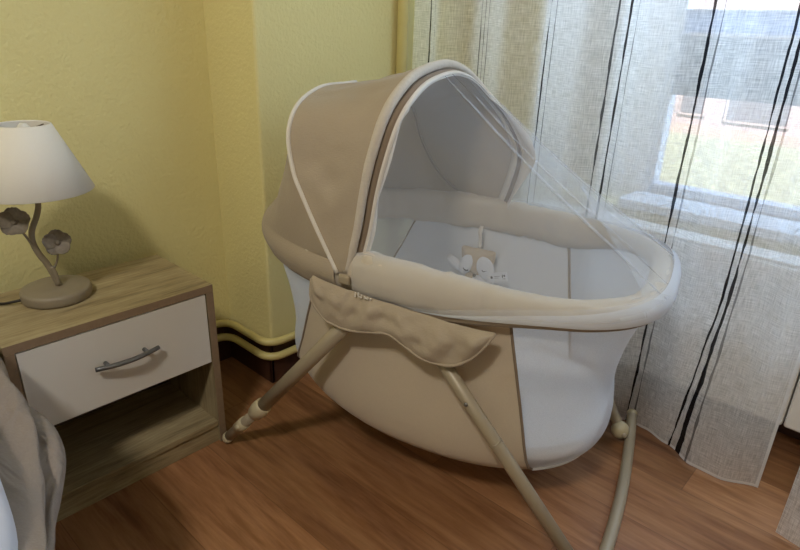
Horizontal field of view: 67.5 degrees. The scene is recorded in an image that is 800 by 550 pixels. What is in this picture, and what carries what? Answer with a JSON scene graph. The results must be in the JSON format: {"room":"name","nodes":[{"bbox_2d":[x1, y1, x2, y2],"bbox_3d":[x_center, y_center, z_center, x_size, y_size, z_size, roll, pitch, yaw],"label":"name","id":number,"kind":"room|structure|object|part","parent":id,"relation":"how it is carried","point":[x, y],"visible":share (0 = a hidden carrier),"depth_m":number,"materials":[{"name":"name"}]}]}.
{"room":"bedroom","nodes":[
{"label":"bedroom","id":0,"kind":"room"},
{"bbox_2d":[0,0,229,319],"bbox_3d":[-1.486,-0.549,0.331,0.100,2.500,2.925,21,29,38],"label":"wall","id":1,"kind":"structure","parent":0,"point":[124,84],"depth_m":1.36,"materials":[{"name":"yellow paint"}]},
{"bbox_2d":[217,327,230,360],"bbox_3d":[-1.453,0.554,0.784,0.012,0.118,2.813,21,29,38],"label":"baseboard","id":2,"kind":"structure","parent":1,"relation":"attached to","point":[224,347],"depth_m":1.74,"materials":[{"name":"brown wood"}]},
{"bbox_2d":[216,319,294,345],"bbox_3d":[-0.675,0.256,1.377,0.221,0.021,2.040,21,29,38],"label":"pipe","id":3,"kind":"object","parent":1,"relation":"attached to","point":[235,325],"visible":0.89,"depth_m":1.61,"materials":[{"name":"yellow metal"}]},
{"bbox_2d":[217,333,297,359],"bbox_3d":[-0.676,0.296,1.394,0.221,0.021,2.040,21,29,38],"label":"pipe","id":4,"kind":"object","parent":1,"relation":"attached to","point":[236,339],"visible":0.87,"depth_m":1.63,"materials":[{"name":"yellow metal"}]},
{"bbox_2d":[203,0,468,337],"bbox_3d":[-0.055,-1.044,1.642,0.300,2.500,1.075,21,29,38],"label":"wall","id":5,"kind":"structure","parent":0,"point":[264,56],"depth_m":1.47,"materials":[{"name":"yellow paint"}]},
{"bbox_2d":[229,319,274,382],"bbox_3d":[-0.421,0.213,1.691,0.212,0.118,0.012,21,29,38],"label":"baseboard","id":6,"kind":"structure","parent":5,"relation":"attached to","point":[260,366],"depth_m":1.69,"materials":[{"name":"brown wood"}]},
{"bbox_2d":[269,339,299,382],"bbox_3d":[-0.089,0.142,1.891,0.012,0.118,0.775,21,29,38],"label":"baseboard","id":7,"kind":"structure","parent":5,"relation":"attached to","point":[282,366],"depth_m":1.65,"materials":[{"name":"brown wood"}]},
{"bbox_2d":[396,0,408,227],"bbox_3d":[0.021,-1.047,1.460,0.031,2.350,0.031,21,29,38],"label":"riser pipe","id":8,"kind":"object","parent":5,"relation":"attached to","point":[403,5],"visible":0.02,"depth_m":1.61,"materials":[{"name":"yellow metal"}]},
{"bbox_2d":[412,0,799,487],"bbox_3d":[0.437,-0.771,1.221,1.097,2.348,0.088,23,30,40],"label":"curtain","id":9,"kind":"object","parent":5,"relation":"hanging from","point":[738,254],"visible":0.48,"depth_m":1.30,"materials":[{"name":"fabric"}]},
{"bbox_2d":[55,356,799,549],"bbox_3d":[0.267,1.062,-0.006,4.000,0.100,4.000,21,29,38],"label":"floor","id":10,"kind":"structure","parent":0,"point":[308,474],"depth_m":1.27,"materials":[{"name":"laminate"}]},
{"bbox_2d":[0,255,225,525],"bbox_3d":[-0.617,0.225,1.278,0.271,0.400,0.394,21,29,38],"label":"nightstand","id":11,"kind":"object","parent":10,"relation":"on","point":[127,375],"visible":0.8,"depth_m":1.23,"materials":[{"name":"brown wood"}]},
{"bbox_2d":[0,120,94,309],"bbox_3d":[-0.683,-0.110,1.115,0.196,0.338,0.223,21,29,38],"label":"table lamp","id":12,"kind":"object","parent":11,"relation":"on","point":[37,166],"visible":1,"depth_m":1.07,"materials":[{"name":"beige metal"}]},
{"bbox_3d":[-0.778,0.049,1.150,0.109,0.012,0.018,5,23,6],"label":"power cord","id":13,"kind":"part","parent":12,"relation":"part of","materials":[{"name":"black plastic"}]},
{"bbox_2d":[11,219,17,224],"bbox_3d":[-0.698,-0.095,1.083,0.011,0.011,0.010,21,29,38],"label":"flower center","id":14,"kind":"object","parent":12,"relation":"on","point":[13,221],"depth_m":1.08,"materials":[{"name":"brown metal"}]},
{"bbox_2d":[0,207,29,234],"bbox_3d":[-0.694,-0.097,1.077,0.034,0.047,0.053,21,29,38],"label":"flower","id":15,"kind":"object","parent":12,"relation":"on","point":[13,221],"depth_m":1.08,"materials":[{"name":"brown metal"}]},
{"bbox_3d":[-0.670,-0.228,1.077,0.040,0.088,0.040,21,29,38],"label":"bulb","id":16,"kind":"part","parent":12,"relation":"part of","materials":[{"name":"white glass"}]},
{"bbox_3d":[-0.681,-0.068,1.137,0.012,0.200,0.041,21,29,38],"label":"stem","id":17,"kind":"part","parent":12,"relation":"part of","materials":[{"name":"beige metal"}]},
{"bbox_3d":[-0.670,-0.212,1.083,0.196,0.120,0.196,21,29,38],"label":"lamp shade","id":18,"kind":"part","parent":12,"relation":"part of","materials":[{"name":"fabric"}]},
{"bbox_2d":[42,229,71,254],"bbox_3d":[-0.652,-0.063,1.140,0.028,0.047,0.050,21,29,38],"label":"flower","id":19,"kind":"object","parent":12,"relation":"on","point":[56,242],"depth_m":1.14,"materials":[{"name":"brown metal"}]},
{"bbox_3d":[-0.714,0.191,1.361,0.005,0.373,0.362,21,29,38],"label":"panel","id":20,"kind":"part","parent":11,"relation":"part of","materials":[{"name":"brown wood"}]},
{"bbox_3d":[-0.541,0.162,1.179,0.015,0.164,0.358,21,29,38],"label":"drawer","id":21,"kind":"part","parent":11,"relation":"part of","materials":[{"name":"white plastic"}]},
{"bbox_3d":[-0.526,0.162,1.161,0.030,0.009,0.126,21,29,38],"label":"handle","id":22,"kind":"part","parent":11,"relation":"part of","materials":[{"name":"metal"}]},
{"bbox_2d":[55,382,217,501],"bbox_3d":[-0.631,0.359,1.343,0.232,0.014,0.362,21,29,38],"label":"shelf","id":23,"kind":"object","parent":11,"relation":"attached to","point":[104,444],"depth_m":1.34,"materials":[{"name":"brown wood"}]},
{"bbox_3d":[-0.499,0.180,1.419,0.242,0.383,0.016,21,29,38],"label":"panel","id":24,"kind":"part","parent":11,"relation":"part of","materials":[{"name":"brown wood"}]},
{"bbox_2d":[222,59,680,549],"bbox_3d":[0.104,-0.003,1.285,0.907,0.862,0.640,13,25,24],"label":"bassinet","id":25,"kind":"object","parent":10,"relation":"on","point":[417,349],"visible":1,"depth_m":1.11,"materials":[{"name":"fabric"}]},
{"bbox_3d":[-0.187,0.177,1.191,0.284,0.331,0.030,14,25,26],"label":"leg","id":26,"kind":"part","parent":25,"relation":"part of","materials":[{"name":"beige metal"}]},
{"bbox_3d":[-0.162,0.036,1.444,0.222,0.283,0.446,13,25,24],"label":"panel","id":27,"kind":"part","parent":25,"relation":"part of","materials":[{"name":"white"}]},
{"bbox_3d":[-0.015,0.170,1.190,0.577,0.349,0.124,16,26,30],"label":"panel","id":28,"kind":"part","parent":25,"relation":"part of","materials":[{"name":"beige fabric"}]},
{"bbox_2d":[447,226,506,283],"bbox_3d":[0.192,-0.035,1.465,0.166,0.172,0.042,13,25,24],"label":"plush toy","id":29,"kind":"object","parent":25,"relation":"hanging from","point":[478,261],"visible":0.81,"depth_m":1.46,"materials":[{"name":"white fabric"}]},
{"bbox_3d":[0.175,0.305,1.046,0.364,0.438,0.025,12,25,23],"label":"leg","id":30,"kind":"part","parent":25,"relation":"part of","materials":[{"name":"beige metal"}]},
{"bbox_2d":[515,348,607,451],"bbox_3d":[0.107,0.218,1.369,0.700,0.073,0.434,13,25,24],"label":"mattress","id":31,"kind":"object","parent":25,"relation":"in","point":[523,348],"visible":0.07,"depth_m":1.26,"materials":[{"name":"white fabric"}]},
{"bbox_3d":[0.155,0.052,1.504,0.577,0.337,0.124,10,24,17],"label":"panel","id":32,"kind":"part","parent":25,"relation":"part of","materials":[{"name":"beige fabric"}]},
{"bbox_3d":[0.373,0.164,1.203,0.206,0.362,0.464,13,25,24],"label":"panel","id":33,"kind":"part","parent":25,"relation":"part of","materials":[{"name":"white fabric"}]},
{"bbox_3d":[0.411,0.136,1.472,0.368,0.439,0.057,17,27,32],"label":"leg","id":34,"kind":"part","parent":25,"relation":"part of","materials":[{"name":"beige plastic"}]},
{"bbox_3d":[0.531,0.373,1.447,0.042,0.044,0.040,13,25,24],"label":"joint knob","id":35,"kind":"part","parent":25,"relation":"part of","materials":[{"name":"beige plastic"}]},
{"bbox_3d":[-0.801,0.795,-0.158,2.130,0.440,1.400,21,29,38],"label":"bed","id":36,"kind":"object","parent":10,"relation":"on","visible":0},
{"bbox_2d":[0,357,65,549],"bbox_3d":[-0.718,0.604,-0.034,2.070,0.293,1.723,21,29,38],"label":"bedcover","id":37,"kind":"object","parent":36,"relation":"on","point":[32,450],"visible":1,"depth_m":0.71,"materials":[{"name":"beige fabric"}]},
{"bbox_2d":[0,479,17,549],"bbox_3d":[-0.589,0.474,-0.045,1.900,0.082,1.384,21,29,38],"label":"sheet","id":38,"kind":"object","parent":37,"relation":"on","point":[8,534],"visible":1,"depth_m":0.57,"materials":[{"name":"white fabric"}]},
{"bbox_2d":[465,0,798,251],"bbox_3d":[1.598,-0.578,0.662,3.600,2.500,0.180,21,29,38],"label":"wall","id":39,"kind":"structure","parent":0,"point":[480,0],"depth_m":1.76,"materials":[{"name":"yellow paint"}]},
{"bbox_2d":[533,0,671,190],"bbox_3d":[1.040,-0.667,1.180,1.550,1.270,0.180,21,29,38],"label":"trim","id":40,"kind":"structure","parent":39,"relation":"attached to","point":[590,0],"depth_m":1.68,"materials":[{"name":"white paint"}]},
{"bbox_2d":[532,197,799,432],"bbox_3d":[0.870,0.133,1.426,1.327,0.383,0.129,21,29,38],"label":"radiator","id":41,"kind":"object","parent":39,"relation":"attached to","point":[791,412],"visible":0.08,"depth_m":1.38,"materials":[{"name":"white metal"}]},
{"bbox_2d":[532,197,795,263],"bbox_3d":[0.863,-0.035,1.341,1.320,0.007,0.070,21,29,38],"label":"window sill","id":42,"kind":"structure","parent":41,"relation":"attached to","point":[534,197],"depth_m":1.45,"materials":[{"name":"white"}]},
{"bbox_2d":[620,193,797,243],"bbox_3d":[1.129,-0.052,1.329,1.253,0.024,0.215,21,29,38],"label":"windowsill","id":43,"kind":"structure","parent":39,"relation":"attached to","point":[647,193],"depth_m":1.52,"materials":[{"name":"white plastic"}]},
{"bbox_2d":[638,372,799,439],"bbox_3d":[1.498,0.561,1.055,3.588,0.090,0.012,21,29,38],"label":"baseboard","id":44,"kind":"structure","parent":39,"relation":"attached to","point":[781,428],"depth_m":1.50,"materials":[{"name":"brown wood"}]},
{"bbox_2d":[644,0,799,217],"bbox_3d":[1.184,-0.645,1.123,1.231,1.233,0.054,21,29,38],"label":"window","id":45,"kind":"structure","parent":39,"relation":"in","point":[686,0],"depth_m":1.52,"materials":[{"name":"white plastic"}]},
{"bbox_2d":[676,35,797,101],"bbox_3d":[0.939,-0.478,1.419,0.548,0.148,0.008,21,29,38],"label":"blind","id":46,"kind":"object","parent":45,"relation":"attached to","point":[686,35],"depth_m":1.49,"materials":[{"name":"grey fabric"}]},
{"bbox_2d":[776,467,799,546],"bbox_3d":[1.141,-0.448,0.498,0.894,2.344,0.089,21,29,38],"label":"curtain","id":47,"kind":"object","parent":39,"relation":"hanging from","point":[791,533],"visible":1,"depth_m":1.17,"materials":[{"name":"fabric"}]},
{"label":"outside","id":48,"kind":"structure","parent":0,"visible":0},
{"bbox_2d":[664,133,798,204],"bbox_3d":[7.828,-3.312,14.252,36.000,0.120,28.080,21,29,38],"label":"lawn","id":49,"kind":"structure","parent":48,"point":[672,133],"depth_m":10.54,"materials":[{"name":"green plant"}]},
{"bbox_2d":[672,0,799,142],"bbox_3d":[10.058,-5.653,13.400,13.800,5.000,5.800,21,29,38],"label":"house","id":50,"kind":"structure","parent":49,"relation":"on","point":[705,0],"depth_m":13.05,"materials":[{"name":"pink brick"}]}
]}

